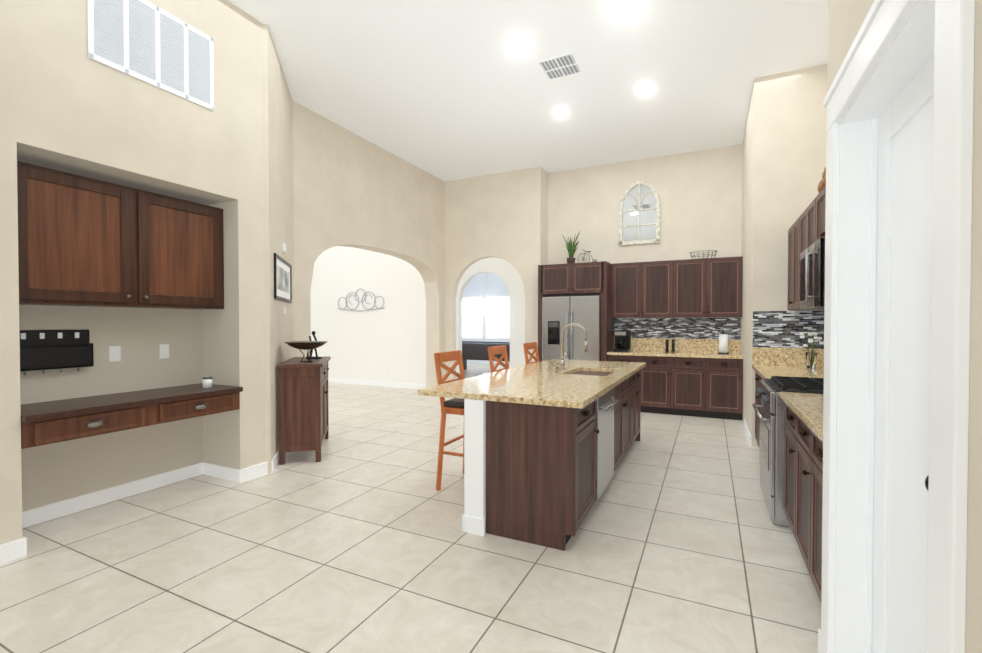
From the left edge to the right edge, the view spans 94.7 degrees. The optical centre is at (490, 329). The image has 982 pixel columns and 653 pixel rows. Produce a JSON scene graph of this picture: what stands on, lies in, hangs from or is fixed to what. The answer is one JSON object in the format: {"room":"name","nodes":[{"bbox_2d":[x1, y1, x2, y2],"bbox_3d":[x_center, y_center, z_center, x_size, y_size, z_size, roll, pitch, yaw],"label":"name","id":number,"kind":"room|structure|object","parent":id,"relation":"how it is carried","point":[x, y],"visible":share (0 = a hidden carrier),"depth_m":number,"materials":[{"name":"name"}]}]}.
{"room":"kitchen","nodes":[
{"label":"kitchen","id":0,"kind":"room"},
{"bbox_2d":[310,246,425,384],"bbox_3d":[-3.610,-0.805,10.419,5.910,4.050,0.120,0,1,26],"label":"wall","id":1,"kind":"structure","parent":0,"point":[369,345],"depth_m":9.90,"materials":[{"name":"white paint"}]},
{"bbox_2d":[338,289,383,311],"bbox_3d":[-2.883,-0.648,9.983,1.322,0.508,0.022,0,1,26],"label":"wall art","id":2,"kind":"object","parent":1,"relation":"attached to","point":[361,301],"visible":0.98,"depth_m":9.96,"materials":[{"name":"silver metal"}]},
{"bbox_2d":[0,363,820,652],"bbox_3d":[-1.760,1.301,6.821,13.000,0.060,18.000,0,1,26],"label":"floor","id":3,"kind":"structure","parent":0,"point":[356,539],"depth_m":2.57,"materials":[{"name":"tile"}]},
{"bbox_2d":[276,356,330,464],"bbox_3d":[-1.977,0.814,4.859,0.421,0.970,1.010,0,1,-15],"label":"sideboard","id":4,"kind":"object","parent":3,"relation":"on","point":[303,406],"visible":1,"depth_m":4.41,"materials":[{"name":"brown wood"}]},
{"bbox_2d":[284,341,327,361],"bbox_3d":[-1.888,0.228,4.626,0.420,0.205,0.420,0,1,26],"label":"decorative bowl","id":5,"kind":"object","parent":4,"relation":"on","point":[306,345],"visible":1,"depth_m":4.52,"materials":[{"name":"black metal"}]},
{"bbox_2d":[306,331,321,358],"bbox_3d":[-1.975,0.171,5.037,0.140,0.307,0.100,0,1,26],"label":"decorative sculpture","id":6,"kind":"object","parent":4,"relation":"on","point":[311,352],"visible":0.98,"depth_m":5.02,"materials":[{"name":"black metal"}]},
{"bbox_2d":[434,350,464,490],"bbox_3d":[-0.151,0.753,3.813,0.518,1.124,0.497,0,1,26],"label":"bar stool","id":7,"kind":"object","parent":3,"relation":"on","point":[454,406],"visible":0.44,"depth_m":3.71,"materials":[{"name":"brown wood"}]},
{"bbox_2d":[462,341,509,369],"bbox_3d":[-0.111,0.777,12.404,2.500,0.830,1.300,0,1,26],"label":"pool table","id":8,"kind":"object","parent":3,"relation":"on","point":[474,350],"visible":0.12,"depth_m":11.84,"materials":[{"name":"black"}]},
{"bbox_2d":[487,345,508,372],"bbox_3d":[0.285,0.740,4.713,0.518,1.124,0.497,0,1,26],"label":"bar stool","id":9,"kind":"object","parent":3,"relation":"on","point":[494,350],"visible":0.29,"depth_m":4.76,"materials":[{"name":"brown wood"}]},
{"bbox_2d":[523,342,539,364],"bbox_3d":[0.712,0.728,5.595,0.518,1.124,0.497,0,1,26],"label":"bar stool","id":10,"kind":"object","parent":3,"relation":"on","point":[529,346],"visible":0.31,"depth_m":5.65,"materials":[{"name":"brown wood"}]},
{"bbox_2d":[458,367,643,550],"bbox_3d":[0.805,0.875,4.102,0.802,0.870,2.914,0,1,26],"label":"kitchen island","id":11,"kind":"object","parent":3,"relation":"on","point":[546,447],"depth_m":2.88,"materials":[{"name":"brown wood"}]},
{"bbox_2d":[418,359,645,406],"bbox_3d":[0.645,0.418,4.184,1.154,0.040,2.910,0,1,26],"label":"island countertop","id":12,"kind":"structure","parent":11,"relation":"on","point":[534,382],"depth_m":3.37,"materials":[{"name":"beige stone"}]},
{"bbox_2d":[554,323,587,371],"bbox_3d":[0.768,0.166,4.324,0.285,0.459,0.327,0,1,26],"label":"kitchen faucet","id":13,"kind":"object","parent":12,"relation":"on","point":[562,360],"visible":1,"depth_m":4.40,"materials":[{"name":"silver metal"}]},
{"bbox_2d":[570,371,609,374],"bbox_3d":[0.962,0.519,4.316,0.434,0.188,0.704,0,1,26],"label":"sink","id":14,"kind":"object","parent":12,"relation":"in","point":[571,372],"depth_m":4.46,"materials":[{"name":"silver metal"}]},
{"bbox_2d":[542,295,600,360],"bbox_3d":[1.401,0.355,7.520,0.940,1.788,0.765,0,1,26],"label":"refrigerator","id":15,"kind":"object","parent":3,"relation":"on","point":[560,313],"visible":0.62,"depth_m":7.19,"materials":[{"name":"silver metal"}]},
{"bbox_2d":[606,356,641,411],"bbox_3d":[2.189,0.830,7.255,0.525,0.870,0.600,0,1,26],"label":"base cabinet","id":16,"kind":"object","parent":3,"relation":"on","point":[608,358],"depth_m":6.96,"materials":[{"name":"brown wood"}]},
{"bbox_2d":[642,356,677,414],"bbox_3d":[2.583,0.833,7.065,0.585,0.870,0.600,0,1,26],"label":"base cabinet","id":17,"kind":"object","parent":3,"relation":"on","point":[660,373],"depth_m":6.77,"materials":[{"name":"brown wood"}]},
{"bbox_2d":[606,352,741,359],"bbox_3d":[2.781,0.379,6.943,1.876,0.040,0.635,0,1,26],"label":"countertop","id":18,"kind":"structure","parent":17,"relation":"on","point":[701,355],"depth_m":6.75,"materials":[{"name":"beige stone"}]},
{"bbox_2d":[613,330,630,351],"bbox_3d":[2.124,0.182,7.346,0.240,0.340,0.303,0,1,26],"label":"coffee maker","id":19,"kind":"object","parent":18,"relation":"on","point":[622,340],"visible":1,"depth_m":7.25,"materials":[{"name":"black plastic"}]},
{"bbox_2d":[665,339,668,351],"bbox_3d":[2.780,0.255,7.143,0.056,0.201,0.056,0,1,26],"label":"pepper mill","id":20,"kind":"object","parent":18,"relation":"on","point":[667,345],"visible":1,"depth_m":7.12,"materials":[{"name":"black plastic"}]},
{"bbox_2d":[671,339,674,351],"bbox_3d":[2.861,0.255,7.104,0.056,0.201,0.056,0,1,26],"label":"pepper mill","id":21,"kind":"object","parent":18,"relation":"on","point":[673,345],"visible":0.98,"depth_m":7.09,"materials":[{"name":"black plastic"}]},
{"bbox_2d":[718,330,728,353],"bbox_3d":[3.487,0.183,6.789,0.150,0.354,0.150,0,1,26],"label":"paper towel holder","id":22,"kind":"object","parent":18,"relation":"on","point":[723,343],"visible":0.98,"depth_m":6.74,"materials":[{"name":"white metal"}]},
{"bbox_2d":[678,356,709,417],"bbox_3d":[3.003,0.836,6.862,0.584,0.870,0.600,0,1,26],"label":"base cabinet","id":23,"kind":"object","parent":3,"relation":"on","point":[693,373],"depth_m":6.57,"materials":[{"name":"brown wood"}]},
{"bbox_2d":[710,356,742,419],"bbox_3d":[3.396,0.838,6.672,0.526,0.870,0.600,0,1,26],"label":"base cabinet","id":24,"kind":"object","parent":3,"relation":"on","point":[726,376],"depth_m":6.39,"materials":[{"name":"brown wood"}]},
{"bbox_2d":[755,371,759,445],"bbox_3d":[3.074,0.867,4.617,0.615,0.869,0.538,0,1,26],"label":"base cabinet","id":25,"kind":"object","parent":3,"relation":"on","point":[757,377],"depth_m":4.83,"materials":[{"name":"brown wood"}]},
{"bbox_2d":[752,363,823,378],"bbox_3d":[2.865,0.419,4.213,0.645,0.040,1.436,0,1,26],"label":"countertop","id":26,"kind":"structure","parent":25,"relation":"on","point":[765,370],"depth_m":4.27,"materials":[{"name":"beige stone"}]},
{"bbox_2d":[800,332,823,368],"bbox_3d":[3.240,0.208,4.569,0.209,0.366,0.234,0,1,26],"label":"flower vase","id":27,"kind":"object","parent":26,"relation":"on","point":[811,358],"visible":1,"depth_m":4.54,"materials":[{"name":"clear glass"}]},
{"bbox_2d":[752,376,823,525],"bbox_3d":[2.320,0.845,3.263,0.713,0.929,0.752,0,1,26],"label":"gas range","id":28,"kind":"object","parent":3,"relation":"on","point":[771,414],"visible":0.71,"depth_m":3.06,"materials":[{"name":"silver metal"}]},
{"bbox_2d":[784,407,795,538],"bbox_3d":[2.128,0.895,2.662,0.615,0.869,0.491,0,1,26],"label":"base cabinet","id":29,"kind":"object","parent":3,"relation":"on","point":[790,420],"depth_m":2.83,"materials":[{"name":"brown wood"}]},
{"bbox_2d":[796,419,811,568],"bbox_3d":[1.953,0.900,2.300,0.615,0.869,0.550,0,1,26],"label":"base cabinet","id":30,"kind":"object","parent":3,"relation":"on","point":[803,436],"depth_m":2.44,"materials":[{"name":"brown wood"}]},
{"bbox_2d":[808,435,822,601],"bbox_3d":[1.777,0.905,1.937,0.615,0.869,0.491,0,1,26],"label":"base cabinet","id":31,"kind":"object","parent":3,"relation":"on","point":[814,508],"depth_m":2.16,"materials":[{"name":"brown wood"}]},
{"bbox_2d":[780,392,823,442],"bbox_3d":[1.939,0.446,2.300,0.645,0.040,1.296,0,1,26],"label":"countertop","id":32,"kind":"structure","parent":31,"relation":"on","point":[807,407],"depth_m":2.47,"materials":[{"name":"beige stone"}]},
{"bbox_2d":[456,257,524,377],"bbox_3d":[0.957,-0.792,9.537,9.700,4.050,0.150,0,1,26],"label":"wall","id":33,"kind":"structure","parent":0,"point":[492,276],"depth_m":9.99,"materials":[{"name":"white paint"}]},
{"bbox_2d":[462,295,509,338],"bbox_3d":[0.230,-0.392,14.815,2.920,1.420,0.027,0,1,26],"label":"room window","id":34,"kind":"structure","parent":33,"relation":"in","point":[497,323],"depth_m":14.98,"materials":[{"name":"white glass"}]},
{"bbox_2d":[0,0,981,652],"bbox_3d":[-0.702,-0.696,2.709,6.040,4.050,11.570,0,1,26],"label":"wall","id":35,"kind":"structure","parent":0,"point":[264,160],"depth_m":4.00,"materials":[{"name":"paint"}]},
{"bbox_2d":[19,330,93,374],"bbox_3d":[-3.042,0.154,3.137,0.060,0.303,0.440,0,1,26],"label":"key rack","id":36,"kind":"object","parent":35,"relation":"attached to","point":[48,349],"visible":0.81,"depth_m":3.14,"materials":[{"name":"black plastic"}]},
{"bbox_2d":[109,346,120,361],"bbox_3d":[-2.901,0.188,3.491,0.008,0.120,0.074,0,1,26],"label":"outlet","id":37,"kind":"object","parent":35,"relation":"attached to","point":[114,353],"visible":1,"depth_m":3.49,"materials":[{"name":"white plastic"}]},
{"bbox_2d":[17,161,223,309],"bbox_3d":[-2.745,-0.605,3.388,0.366,0.870,1.362,0,1,26],"label":"upper cabinet","id":38,"kind":"object","parent":35,"relation":"attached to","point":[86,241],"visible":0.85,"depth_m":3.19,"materials":[{"name":"brown wood"}]},
{"bbox_2d":[21,383,242,448],"bbox_3d":[-2.658,0.593,3.362,0.560,0.195,1.362,0,1,26],"label":"desk","id":39,"kind":"object","parent":35,"relation":"attached to","point":[48,422],"visible":1,"depth_m":3.12,"materials":[{"name":"brown wood"}]},
{"bbox_2d":[202,376,211,387],"bbox_3d":[-2.382,0.443,3.799,0.074,0.088,0.074,0,1,26],"label":"candle jar","id":40,"kind":"object","parent":39,"relation":"on","point":[207,382],"visible":1,"depth_m":3.77,"materials":[{"name":"white glass"}]},
{"bbox_2d":[87,0,213,110],"bbox_3d":[-2.418,-2.049,3.281,0.012,0.580,0.820,0,1,26],"label":"air vent","id":41,"kind":"object","parent":35,"relation":"in","point":[146,41],"visible":1,"depth_m":3.25,"materials":[{"name":"white"}]},
{"bbox_2d":[159,344,168,358],"bbox_3d":[-2.749,0.184,3.806,0.008,0.120,0.074,0,1,26],"label":"outlet","id":42,"kind":"object","parent":35,"relation":"attached to","point":[163,350],"visible":1,"depth_m":3.80,"materials":[{"name":"white plastic"}]},
{"bbox_2d":[274,253,291,302],"bbox_3d":[-2.170,-0.514,4.735,0.019,0.430,0.940,0,1,-15],"label":"picture frame","id":43,"kind":"object","parent":35,"relation":"attached to","point":[282,279],"visible":0.94,"depth_m":4.67,"materials":[{"name":"black plastic"}]},
{"bbox_2d":[283,243,286,312],"bbox_3d":[-2.189,-0.540,4.802,0.020,0.740,0.120,0,1,-15],"label":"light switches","id":44,"kind":"object","parent":35,"relation":"attached to","point":[284,248],"visible":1,"depth_m":4.79,"materials":[{"name":"white plastic"}]},
{"bbox_2d":[0,378,820,652],"bbox_3d":[-3.405,1.248,4.716,11.070,0.105,12.380,0,1,26],"label":"baseboard","id":45,"kind":"structure","parent":35,"relation":"attached to","point":[13,550],"depth_m":3.63,"materials":[{"name":"white wood"}]},
{"bbox_2d":[538,264,573,295],"bbox_3d":[1.222,-0.826,7.666,0.578,0.490,0.660,0,1,26],"label":"upper cabinet","id":46,"kind":"object","parent":35,"relation":"attached to","point":[553,279],"depth_m":7.39,"materials":[{"name":"brown wood"}]},
{"bbox_2d":[562,231,579,263],"bbox_3d":[1.391,-1.365,7.658,0.316,0.586,0.337,0,1,26],"label":"potted plant","id":47,"kind":"object","parent":46,"relation":"on","point":[571,247],"visible":0.96,"depth_m":7.59,"materials":[{"name":"green plant"}]},
{"bbox_2d":[578,249,597,262],"bbox_3d":[1.612,-1.202,7.532,0.360,0.264,0.105,0,1,26],"label":"decor","id":48,"kind":"object","parent":46,"relation":"on","point":[588,255],"visible":0.69,"depth_m":7.52,"materials":[{"name":"black metal"}]},
{"bbox_2d":[574,261,609,295],"bbox_3d":[1.640,-0.823,7.464,0.578,0.490,0.660,0,1,26],"label":"upper cabinet","id":49,"kind":"object","parent":35,"relation":"attached to","point":[590,278],"depth_m":7.15,"materials":[{"name":"brown wood"}]},
{"bbox_2d":[610,262,645,319],"bbox_3d":[2.244,-0.629,7.350,0.523,0.875,0.316,0,1,26],"label":"upper cabinet","id":50,"kind":"object","parent":35,"relation":"attached to","point":[627,280],"depth_m":7.22,"materials":[{"name":"brown wood"}]},
{"bbox_2d":[618,180,659,245],"bbox_3d":[2.429,-1.919,7.413,0.655,1.042,0.035,0,1,26],"label":"decor","id":51,"kind":"object","parent":35,"relation":"attached to","point":[639,214],"visible":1,"depth_m":7.41,"materials":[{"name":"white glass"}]},
{"bbox_2d":[646,260,677,319],"bbox_3d":[2.639,-0.626,7.159,0.583,0.875,0.316,0,1,26],"label":"upper cabinet","id":52,"kind":"object","parent":35,"relation":"attached to","point":[652,306],"depth_m":7.00,"materials":[{"name":"brown wood"}]},
{"bbox_2d":[614,336,740,351],"bbox_3d":[2.919,0.250,7.216,1.866,0.210,0.020,0,1,26],"label":"backsplash","id":53,"kind":"structure","parent":35,"relation":"attached to","point":[638,343],"depth_m":7.16,"materials":[{"name":"beige stone"}]},
{"bbox_2d":[678,258,713,319],"bbox_3d":[3.057,-0.623,6.957,0.582,0.875,0.316,0,1,26],"label":"upper cabinet","id":54,"kind":"object","parent":35,"relation":"attached to","point":[695,276],"depth_m":6.79,"materials":[{"name":"brown wood"}]},
{"bbox_2d":[690,250,716,258],"bbox_3d":[3.217,-1.120,6.856,0.386,0.115,0.234,0,1,26],"label":"wire basket","id":55,"kind":"object","parent":54,"relation":"on","point":[712,254],"visible":0.71,"depth_m":6.80,"materials":[{"name":"black metal"}]},
{"bbox_2d":[710,256,741,319],"bbox_3d":[3.453,-0.621,6.766,0.524,0.875,0.316,0,1,26],"label":"upper cabinet","id":56,"kind":"object","parent":35,"relation":"attached to","point":[726,290],"depth_m":6.61,"materials":[{"name":"brown wood"}]},
{"bbox_2d":[752,347,819,366],"bbox_3d":[3.171,0.294,4.856,0.631,0.191,0.014,0,1,26],"label":"backsplash","id":57,"kind":"structure","parent":35,"relation":"attached to","point":[778,356],"depth_m":4.86,"materials":[{"name":"beige stone"}]},
{"bbox_2d":[787,218,798,310],"bbox_3d":[3.137,-0.625,4.396,0.330,0.860,0.755,0,1,26],"label":"upper cabinet","id":58,"kind":"object","parent":35,"relation":"attached to","point":[793,232],"depth_m":4.47,"materials":[{"name":"brown wood"}]},
{"bbox_2d":[799,199,814,309],"bbox_3d":[2.860,-0.617,3.823,0.330,0.860,0.754,0,1,26],"label":"upper cabinet","id":59,"kind":"object","parent":35,"relation":"attached to","point":[806,230],"depth_m":3.87,"materials":[{"name":"brown wood"}]},
{"bbox_2d":[817,167,825,192],"bbox_3d":[2.845,-1.243,3.833,0.144,0.389,0.427,0,1,26],"label":"decor","id":60,"kind":"object","parent":59,"relation":"on","point":[822,184],"visible":0.08,"depth_m":3.77,"materials":[{"name":"ceramic"}]},
{"bbox_2d":[815,186,825,241],"bbox_3d":[2.600,-0.824,3.284,0.330,0.430,0.437,0,1,26],"label":"upper cabinet","id":61,"kind":"object","parent":35,"relation":"attached to","point":[820,200],"depth_m":3.44,"materials":[{"name":"brown wood"}]},
{"bbox_2d":[799,236,824,309],"bbox_3d":[2.451,-0.375,3.182,0.451,0.455,0.752,0,1,26],"label":"microwave","id":62,"kind":"object","parent":61,"relation":"attached to","point":[812,280],"visible":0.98,"depth_m":3.12,"materials":[{"name":"silver metal"}]},
{"bbox_2d":[820,347,823,366],"bbox_3d":[2.699,0.318,3.150,0.020,0.191,3.492,0,1,26],"label":"backsplash","id":63,"kind":"structure","parent":35,"relation":"attached to","point":[821,348],"depth_m":4.71,"materials":[{"name":"beige stone"}]},
{"bbox_2d":[821,0,974,652],"bbox_3d":[1.159,0.227,1.267,0.193,2.245,1.080,0,1,26],"label":"door frame","id":64,"kind":"structure","parent":35,"relation":"attached to","point":[896,44],"depth_m":1.34,"materials":[{"name":"white wood"}]},
{"bbox_2d":[872,52,933,652],"bbox_3d":[1.178,0.299,1.258,0.112,2.077,0.808,0,1,26],"label":"pantry door","id":65,"kind":"structure","parent":35,"relation":"in","point":[902,345],"depth_m":1.40,"materials":[{"name":"white wood"}]},
{"bbox_2d":[228,0,828,181],"bbox_3d":[-1.760,-2.818,6.762,13.000,0.080,18.000,0,1,26],"label":"ceiling","id":66,"kind":"structure","parent":0,"point":[446,90],"depth_m":4.82,"materials":[{"name":"white paint"}]},
{"bbox_2d":[507,37,530,52],"bbox_3d":[0.271,-2.736,4.348,0.230,0.014,0.230,0,1,26],"label":"recessed light","id":67,"kind":"object","parent":66,"relation":"in","point":[518,44],"visible":0.98,"depth_m":4.33,"materials":[{"name":"white"}]},
{"bbox_2d":[536,52,583,80],"bbox_3d":[0.723,-2.740,4.729,0.400,0.016,0.400,0,1,26],"label":"ceiling vent","id":68,"kind":"object","parent":66,"relation":"in","point":[560,66],"visible":1,"depth_m":4.71,"materials":[{"name":"white metal"}]},
{"bbox_2d":[552,107,569,116],"bbox_3d":[0.888,-2.755,5.738,0.230,0.014,0.230,0,1,26],"label":"recessed light","id":69,"kind":"object","parent":66,"relation":"in","point":[560,112],"visible":0.98,"depth_m":5.73,"materials":[{"name":"white"}]},
{"bbox_2d":[612,0,639,16],"bbox_3d":[1.146,-2.728,3.836,0.230,0.014,0.230,0,1,26],"label":"recessed light","id":70,"kind":"object","parent":66,"relation":"in","point":[624,8],"visible":0.92,"depth_m":3.83,"materials":[{"name":"white"}]},
{"bbox_2d":[635,83,655,94],"bbox_3d":[1.768,-2.747,5.168,0.230,0.014,0.230,0,1,26],"label":"recessed light","id":71,"kind":"object","parent":66,"relation":"in","point":[645,88],"visible":0.96,"depth_m":5.15,"materials":[{"name":"white"}]}
]}

